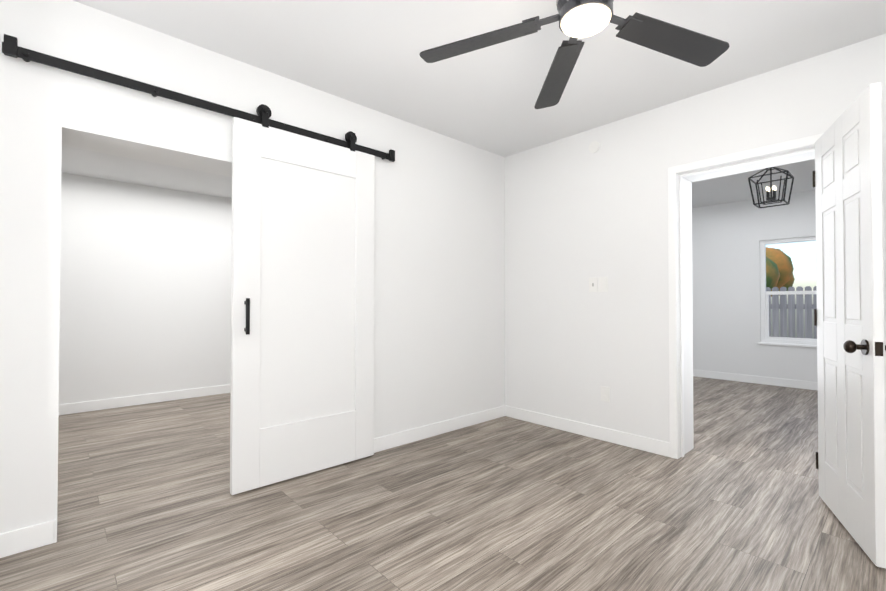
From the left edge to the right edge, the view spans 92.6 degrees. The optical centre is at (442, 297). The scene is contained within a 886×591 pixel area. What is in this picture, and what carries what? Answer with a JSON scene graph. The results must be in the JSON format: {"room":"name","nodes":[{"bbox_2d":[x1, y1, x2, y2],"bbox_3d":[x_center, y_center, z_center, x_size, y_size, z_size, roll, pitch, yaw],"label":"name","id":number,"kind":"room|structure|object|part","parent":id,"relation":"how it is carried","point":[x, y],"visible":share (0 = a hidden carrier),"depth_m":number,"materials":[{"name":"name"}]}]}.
{"room":"empty bedroom","nodes":[
{"label":"empty bedroom","id":0,"kind":"room"},
{"bbox_2d":[59,172,231,404],"bbox_3d":[-2.902,-0.031,4.771,4.700,2.300,0.150,1,-1,-42],"label":"wall","id":1,"kind":"structure","parent":0,"point":[145,289],"depth_m":4.42,"materials":[{"name":"paint"}]},
{"bbox_2d":[59,384,230,414],"bbox_3d":[-2.848,1.068,4.697,4.400,0.100,0.012,1,-1,-42],"label":"baseboard","id":2,"kind":"structure","parent":1,"relation":"attached to","point":[71,408],"depth_m":4.41,"materials":[{"name":"paint"}]},
{"bbox_2d":[61,145,231,198],"bbox_3d":[-2.042,-1.243,3.845,4.700,0.100,2.700,1,-1,-42],"label":"ceiling","id":3,"kind":"structure","parent":0,"point":[82,162],"depth_m":4.06,"materials":[{"name":"paint"}]},
{"bbox_2d":[0,0,504,532],"bbox_3d":[-0.974,-0.127,2.775,4.550,2.440,0.300,1,-1,-42],"label":"wall","id":4,"kind":"structure","parent":0,"point":[438,276],"depth_m":2.28,"materials":[{"name":"paint"}]},
{"bbox_2d":[0,519,56,557],"bbox_3d":[-2.006,1.028,1.603,0.806,0.100,0.015,1,-1,-42],"label":"baseboard","id":5,"kind":"structure","parent":4,"relation":"attached to","point":[16,541],"depth_m":1.81,"materials":[{"name":"paint"}]},
{"bbox_2d":[2,34,394,494],"bbox_3d":[-1.081,-0.021,2.397,1.985,2.195,0.110,1,-1,-42],"label":"barn door","id":6,"kind":"structure","parent":4,"relation":"in","point":[302,326],"depth_m":2.56,"materials":[{"name":"paint"}]},
{"bbox_3d":[-1.097,-1.037,2.427,1.985,0.079,0.065,1,-1,-42],"label":"rail","id":7,"kind":"part","parent":6,"relation":"part of","materials":[{"name":"black metal"}]},
{"bbox_3d":[-1.086,0.103,2.344,0.020,0.200,0.040,1,-1,-42],"label":"handle","id":8,"kind":"part","parent":6,"relation":"part of","materials":[{"name":"black metal"}]},
{"bbox_2d":[374,406,503,452],"bbox_3d":[-0.259,1.049,3.200,2.300,0.100,0.015,1,-1,-42],"label":"baseboard","id":9,"kind":"structure","parent":4,"relation":"attached to","point":[389,441],"depth_m":3.37,"materials":[{"name":"paint"}]},
{"bbox_2d":[0,376,885,590],"bbox_3d":[0.633,1.133,3.483,8.600,0.060,7.400,1,-1,-42],"label":"floor","id":10,"kind":"structure","parent":0,"point":[731,500],"depth_m":2.13,"materials":[{"name":"wood"}]},
{"bbox_2d":[73,0,885,207],"bbox_3d":[1.651,-1.400,2.550,8.100,0.100,4.500,1,-1,-42],"label":"ceiling","id":11,"kind":"structure","parent":0,"point":[365,53],"depth_m":2.34,"materials":[{"name":"paint"}]},
{"bbox_2d":[419,0,728,108],"bbox_3d":[0.548,-1.191,1.579,1.280,0.343,1.267,1,-1,-42],"label":"ceiling fan","id":12,"kind":"object","parent":11,"relation":"hanging from","point":[576,19],"visible":1,"depth_m":1.72,"materials":[{"name":"matte black metal"},{"name":"frosted glass"}]},
{"bbox_2d":[748,167,793,207],"bbox_3d":[3.224,-1.121,4.160,0.314,0.415,0.314,1,-1,-42],"label":"pendant lantern","id":13,"kind":"object","parent":11,"relation":"hanging from","point":[769,197],"visible":0.96,"depth_m":4.15,"materials":[{"name":"black metal"}]},
{"bbox_2d":[505,33,885,458],"bbox_3d":[2.011,-0.128,2.659,0.300,2.440,3.900,1,-1,-42],"label":"wall","id":14,"kind":"structure","parent":0,"point":[578,214],"depth_m":3.14,"materials":[{"name":"paint"}]},
{"bbox_2d":[504,405,669,456],"bbox_3d":[1.079,1.052,3.431,0.012,0.100,1.420,1,-1,-42],"label":"baseboard","id":15,"kind":"structure","parent":14,"relation":"attached to","point":[643,443],"depth_m":3.31,"materials":[{"name":"paint"}]},
{"bbox_2d":[589,277,607,291],"bbox_3d":[1.210,-0.102,3.304,0.011,0.115,0.155,1,-1,-42],"label":"switch plate","id":16,"kind":"object","parent":14,"relation":"attached to","point":[598,284],"visible":1,"depth_m":3.30,"materials":[{"name":"plastic"}]},
{"bbox_2d":[668,133,823,458],"bbox_3d":[1.967,0.095,2.704,0.324,1.995,0.870,1,-1,-42],"label":"door frame","id":17,"kind":"structure","parent":14,"relation":"attached to","point":[672,244],"depth_m":2.89,"materials":[{"name":"paint"}]},
{"bbox_2d":[812,82,885,567],"bbox_3d":[1.899,0.107,2.000,0.176,1.928,0.711,0,-1,28],"label":"door","id":18,"kind":"structure","parent":14,"relation":"in","point":[850,325],"depth_m":1.87,"materials":[{"name":"paint"}]},
{"bbox_2d":[692,190,817,381],"bbox_3d":[4.585,-0.095,5.215,0.150,2.440,4.500,1,-1,-42],"label":"wall","id":19,"kind":"structure","parent":0,"point":[727,238],"depth_m":5.70,"materials":[{"name":"paint"}]},
{"bbox_2d":[693,369,817,389],"bbox_3d":[4.525,1.074,5.146,0.012,0.100,4.200,1,-1,-42],"label":"baseboard","id":20,"kind":"structure","parent":19,"relation":"attached to","point":[791,383],"depth_m":5.56,"materials":[{"name":"paint"}]},
{"bbox_2d":[758,236,816,347],"bbox_3d":[4.562,-0.075,5.181,0.110,1.362,1.140,1,-1,-42],"label":"window","id":21,"kind":"structure","parent":19,"relation":"in","point":[766,339],"depth_m":5.51,"materials":[{"name":"paint"}]},
{"label":"outside","id":22,"kind":"structure","parent":0,"visible":0},
{"bbox_3d":[10.273,1.638,10.124,14.600,0.100,20.000,1,-1,-42],"label":"ground","id":23,"kind":"structure","parent":22,"visible":0},
{"bbox_2d":[766,247,794,296],"bbox_3d":[7.337,0.153,11.422,2.573,2.920,3.205,1,-1,-42],"label":"tree","id":24,"kind":"object","parent":23,"relation":"on","point":[779,269],"visible":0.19,"depth_m":10.31,"materials":[{"name":"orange plant"}]},
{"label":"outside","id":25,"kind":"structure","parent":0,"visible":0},
{"bbox_2d":[766,286,816,338],"bbox_3d":[7.136,0.467,6.925,0.068,1.360,10.508,1,-1,-42],"label":"fence","id":26,"kind":"object","parent":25,"point":[791,306],"visible":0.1,"depth_m":7.72,"materials":[{"name":"grey wood"}]}
]}

